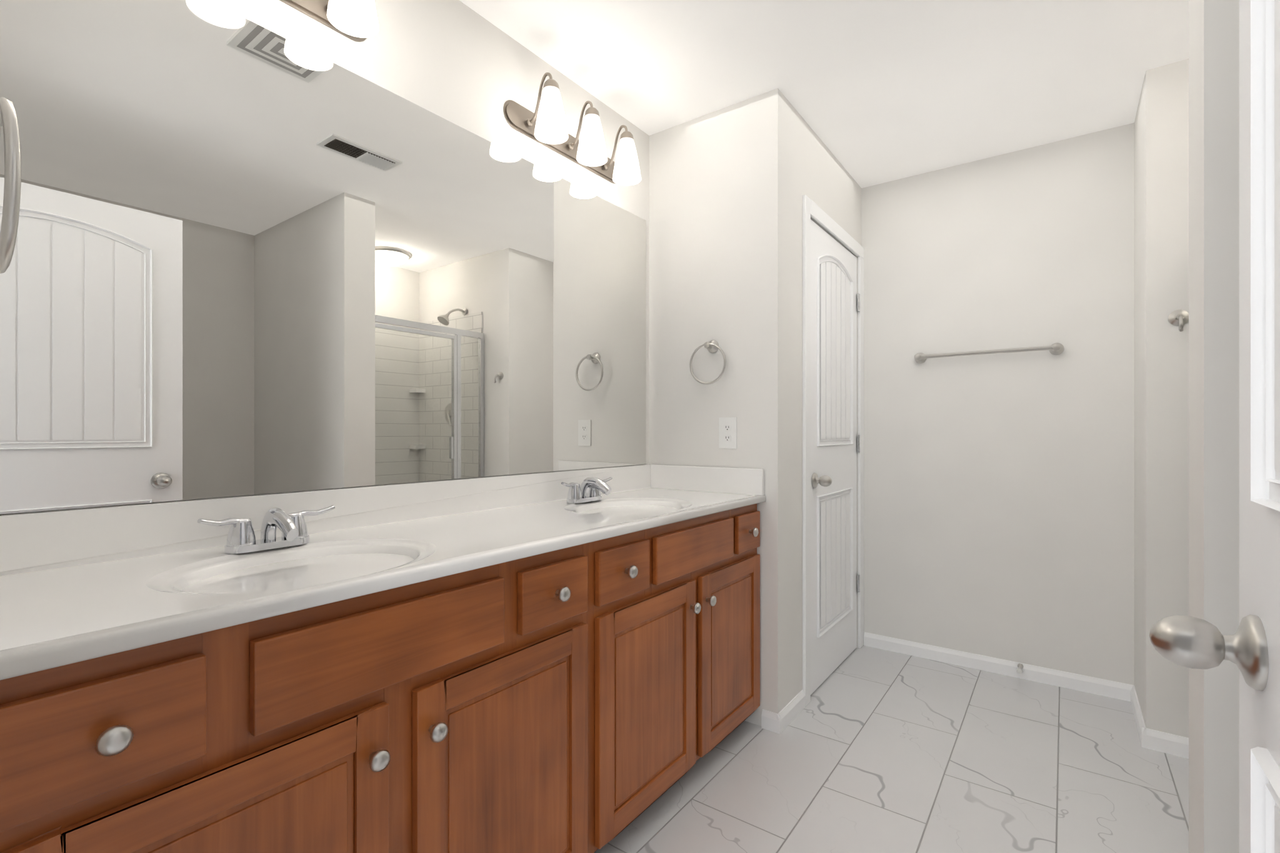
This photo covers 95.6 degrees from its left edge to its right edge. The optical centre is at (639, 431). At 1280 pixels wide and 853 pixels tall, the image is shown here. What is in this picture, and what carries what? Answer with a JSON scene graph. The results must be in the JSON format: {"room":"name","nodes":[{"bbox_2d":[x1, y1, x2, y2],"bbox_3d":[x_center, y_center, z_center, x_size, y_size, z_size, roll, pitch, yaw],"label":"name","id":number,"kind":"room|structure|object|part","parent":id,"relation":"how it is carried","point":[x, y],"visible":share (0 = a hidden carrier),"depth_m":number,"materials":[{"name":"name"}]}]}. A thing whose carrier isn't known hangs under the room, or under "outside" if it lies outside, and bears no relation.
{"room":"bathroom","nodes":[
{"label":"bathroom","id":0,"kind":"room"},
{"bbox_2d":[0,0,649,514],"bbox_3d":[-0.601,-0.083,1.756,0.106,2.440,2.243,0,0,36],"label":"mirror","id":1,"kind":"object","parent":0,"point":[250,257],"depth_m":1.38,"materials":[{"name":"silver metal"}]},
{"bbox_2d":[279,0,378,41],"bbox_3d":[-0.825,-1.076,1.227,0.178,0.216,0.608,0,0,36],"label":"sconce","id":2,"kind":"object","parent":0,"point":[357,20],"visible":1,"depth_m":1.40,"materials":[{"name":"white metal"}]},
{"bbox_2d":[503,72,641,185],"bbox_3d":[-0.198,-1.076,2.084,0.178,0.216,0.608,0,0,36],"label":"sconce","id":3,"kind":"object","parent":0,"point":[546,126],"visible":1,"depth_m":2.03,"materials":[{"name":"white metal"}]},
{"bbox_3d":[-0.171,-1.044,2.064,0.111,0.152,0.517,0,0,36],"label":"lamp shade","id":4,"kind":"part","parent":3,"relation":"part of","materials":[{"name":"white glass"}]},
{"bbox_2d":[649,88,788,726],"bbox_3d":[0.311,-0.083,2.416,0.598,2.440,0.100,0,0,36],"label":"wall","id":5,"kind":"structure","parent":0,"point":[719,226],"depth_m":2.31,"materials":[{"name":"paint"}]},
{"bbox_2d":[689,340,726,384],"bbox_3d":[0.281,-0.280,2.340,0.167,0.184,0.056,0,0,36],"label":"towel ring","id":6,"kind":"object","parent":5,"relation":"attached to","point":[712,346],"visible":1,"depth_m":2.33,"materials":[{"name":"silver metal"}]},
{"bbox_2d":[718,417,736,448],"bbox_3d":[0.351,0.005,2.319,0.078,0.124,0.008,0,0,36],"label":"electrical outlet","id":7,"kind":"object","parent":5,"relation":"attached to","point":[727,432],"visible":1,"depth_m":2.32,"materials":[{"name":"white plastic"}]},
{"bbox_2d":[761,709,781,734],"bbox_3d":[0.499,1.103,2.208,0.073,0.068,0.013,0,0,36],"label":"baseboard","id":8,"kind":"structure","parent":5,"relation":"attached to","point":[770,722],"depth_m":2.21,"materials":[{"name":"white paint"}]},
{"bbox_2d":[459,0,1188,188],"bbox_3d":[0.711,-1.333,1.031,3.080,0.060,4.104,0,0,36],"label":"ceiling","id":9,"kind":"structure","parent":0,"point":[877,91],"depth_m":2.04,"materials":[{"name":"paint"}]},
{"bbox_2d":[788,100,861,703],"bbox_3d":[0.843,-0.083,2.721,0.100,2.440,1.021,0,0,36],"label":"wall","id":10,"kind":"structure","parent":0,"point":[820,176],"depth_m":2.37,"materials":[{"name":"paint"}]},
{"bbox_2d":[776,690,805,733],"bbox_3d":[0.600,1.103,2.293,0.013,0.068,0.266,0,0,36],"label":"baseboard","id":11,"kind":"structure","parent":10,"relation":"attached to","point":[790,710],"depth_m":2.29,"materials":[{"name":"white paint"}]},
{"bbox_2d":[802,195,863,706],"bbox_3d":[0.935,0.077,2.751,0.014,2.121,0.870,0,0,36],"label":"trim","id":12,"kind":"structure","parent":10,"relation":"attached to","point":[813,210],"depth_m":2.43,"materials":[{"name":"white paint"}]},
{"bbox_2d":[810,219,859,694],"bbox_3d":[0.917,0.110,2.769,0.190,2.040,0.730,0,0,36],"label":"closet door","id":13,"kind":"structure","parent":10,"relation":"in","point":[833,454],"depth_m":2.71,"materials":[{"name":"white paint"}]},
{"bbox_3d":[0.743,0.212,2.531,0.190,0.068,0.068,0,0,36],"label":"knob","id":14,"kind":"part","parent":13,"relation":"part of","materials":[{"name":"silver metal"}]},
{"bbox_2d":[594,645,1188,852],"bbox_3d":[0.711,1.167,1.031,3.080,0.060,4.104,0,0,36],"label":"floor","id":15,"kind":"structure","parent":0,"point":[869,750],"depth_m":1.90,"materials":[{"name":"tile"}]},
{"bbox_2d":[0,499,765,852],"bbox_3d":[-0.334,0.704,1.560,0.560,0.867,2.035,0,0,36],"label":"bathroom vanity","id":16,"kind":"object","parent":15,"relation":"on","point":[560,662],"depth_m":1.05,"materials":[{"name":"brown wood"}]},
{"bbox_3d":[-0.656,0.373,0.715,0.018,0.137,0.199,0,0,36],"label":"drawer","id":17,"kind":"part","parent":16,"relation":"part of","materials":[{"name":"brown wood"}]},
{"bbox_3d":[-0.578,0.761,0.823,0.021,0.586,0.464,0,0,36],"label":"door","id":18,"kind":"part","parent":16,"relation":"part of","materials":[{"name":"brown wood"}]},
{"bbox_3d":[-0.426,0.373,1.028,0.018,0.137,0.464,0,0,36],"label":"drawer","id":19,"kind":"part","parent":16,"relation":"part of","materials":[{"name":"brown wood"}]},
{"bbox_2d":[0,486,765,669],"bbox_3d":[-0.339,0.256,1.564,0.547,0.027,2.035,0,0,36],"label":"countertop","id":20,"kind":"structure","parent":16,"relation":"on","point":[48,611],"depth_m":1.09,"materials":[{"name":"white stone"}]},
{"bbox_2d":[196,505,335,554],"bbox_3d":[-0.747,0.201,1.199,0.146,0.085,0.258,0,0,36],"label":"faucet","id":21,"kind":"object","parent":20,"relation":"on","point":[295,539],"depth_m":1.20,"materials":[{"name":"silver metal"}]},
{"bbox_2d":[560,476,612,503],"bbox_3d":[-0.158,0.201,2.014,0.146,0.085,0.258,0,0,36],"label":"faucet","id":22,"kind":"object","parent":20,"relation":"on","point":[590,489],"depth_m":2.00,"materials":[{"name":"silver metal"}]},
{"bbox_3d":[-0.273,0.761,1.240,0.021,0.586,0.465,0,0,36],"label":"door","id":23,"kind":"part","parent":16,"relation":"part of","materials":[{"name":"brown wood"}]},
{"bbox_3d":[-0.197,0.373,1.341,0.018,0.137,0.213,0,0,36],"label":"drawer","id":24,"kind":"part","parent":16,"relation":"part of","materials":[{"name":"brown wood"}]},
{"bbox_3d":[-0.044,0.373,1.551,0.018,0.137,0.219,0,0,36],"label":"drawer","id":25,"kind":"part","parent":16,"relation":"part of","materials":[{"name":"brown wood"}]},
{"bbox_3d":[0.030,0.761,1.653,0.021,0.586,0.471,0,0,36],"label":"door","id":26,"kind":"part","parent":16,"relation":"part of","materials":[{"name":"brown wood"}]},
{"bbox_3d":[0.183,0.373,1.860,0.018,0.137,0.478,0,0,36],"label":"drawer","id":27,"kind":"part","parent":16,"relation":"part of","materials":[{"name":"brown wood"}]},
{"bbox_3d":[0.323,0.761,2.053,0.021,0.586,0.442,0,0,36],"label":"door","id":28,"kind":"part","parent":16,"relation":"part of","materials":[{"name":"brown wood"}]},
{"bbox_3d":[0.400,0.373,2.157,0.018,0.137,0.183,0,0,36],"label":"drawer","id":29,"kind":"part","parent":16,"relation":"part of","materials":[{"name":"brown wood"}]},
{"bbox_2d":[861,122,1134,684],"bbox_3d":[1.664,-0.083,2.815,1.314,2.440,0.100,0,0,36],"label":"wall","id":30,"kind":"structure","parent":0,"point":[999,505],"depth_m":2.71,"materials":[{"name":"paint"}]},
{"bbox_2d":[914,343,1063,363],"bbox_3d":[1.620,-0.370,2.735,0.612,0.053,0.079,0,0,36],"label":"towel rail","id":31,"kind":"object","parent":30,"relation":"attached to","point":[1055,349],"visible":1,"depth_m":2.68,"materials":[{"name":"silver metal"}]},
{"bbox_2d":[863,631,1134,701],"bbox_3d":[1.637,1.103,2.765,1.099,0.068,0.013,0,0,36],"label":"baseboard","id":32,"kind":"structure","parent":30,"relation":"attached to","point":[1102,687],"depth_m":2.71,"materials":[{"name":"white paint"}]},
{"bbox_2d":[1016,663,1023,673],"bbox_3d":[1.730,1.079,2.640,0.024,0.023,0.076,0,0,36],"label":"door stop","id":33,"kind":"object","parent":30,"relation":"attached to","point":[1020,667],"visible":1,"depth_m":2.62,"materials":[{"name":"silver metal"}]},
{"bbox_2d":[1134,84,1143,716],"bbox_3d":[2.024,-0.083,2.279,0.100,2.440,0.338,0,0,36],"label":"wall","id":34,"kind":"structure","parent":0,"point":[1139,403],"depth_m":2.29,"materials":[{"name":"paint"}]},
{"bbox_2d":[1130,686,1146,746],"bbox_3d":[1.942,1.103,2.262,0.013,0.068,0.438,0,0,36],"label":"baseboard","id":35,"kind":"structure","parent":34,"relation":"attached to","point":[1140,723],"depth_m":2.24,"materials":[{"name":"white paint"}]},
{"bbox_2d":[1143,58,1188,738],"bbox_3d":[2.366,-0.083,1.758,1.268,2.440,0.100,0,0,36],"label":"wall","id":36,"kind":"structure","parent":0,"point":[1165,364],"depth_m":2.06,"materials":[{"name":"paint"}]},
{"bbox_2d":[1141,727,1188,758],"bbox_3d":[1.933,1.103,2.005,0.300,0.068,0.013,0,0,36],"label":"baseboard","id":37,"kind":"structure","parent":36,"relation":"attached to","point":[1166,743],"depth_m":2.05,"materials":[{"name":"white paint"}]},
{"bbox_2d":[1168,309,1188,331],"bbox_3d":[1.877,-0.386,2.016,0.056,0.085,0.060,0,0,36],"label":"robe hook","id":38,"kind":"object","parent":36,"relation":"attached to","point":[1180,318],"visible":1,"depth_m":2.03,"materials":[{"name":"silver metal"}]},
{"bbox_2d":[1188,0,1239,852],"bbox_3d":[1.691,-0.083,0.847,1.281,2.440,0.175,0,0,36],"label":"wall","id":39,"kind":"structure","parent":0,"point":[1214,398],"depth_m":1.15,"materials":[{"name":"paint"}]},
{"bbox_3d":[-0.034,-0.083,0.013,2.880,2.440,0.100,0,0,36],"label":"wall","id":40,"kind":"structure","parent":0,"visible":0},
{"bbox_2d":[0,97,21,273],"bbox_3d":[-0.618,-0.240,0.536,0.162,0.179,0.054,0,0,36],"label":"towel ring","id":41,"kind":"object","parent":40,"relation":"attached to","point":[9,122],"visible":1,"depth_m":0.51,"materials":[{"name":"silver metal"}]},
{"bbox_3d":[-0.189,0.107,0.126,0.851,2.060,0.102,0,0,36],"label":"door frame","id":42,"kind":"structure","parent":0,"visible":0},
{"bbox_2d":[1149,0,1279,852],"bbox_3d":[0.400,0.107,0.269,0.190,2.044,0.808,0,0,36],"label":"entry door","id":43,"kind":"structure","parent":42,"relation":"attached to","point":[1250,647],"depth_m":0.52,"materials":[{"name":"white paint"}]},
{"bbox_3d":[0.595,0.207,0.534,0.190,0.068,0.068,0,0,36],"label":"knob","id":44,"kind":"part","parent":43,"relation":"part of","materials":[{"name":"silver metal"}]}
]}

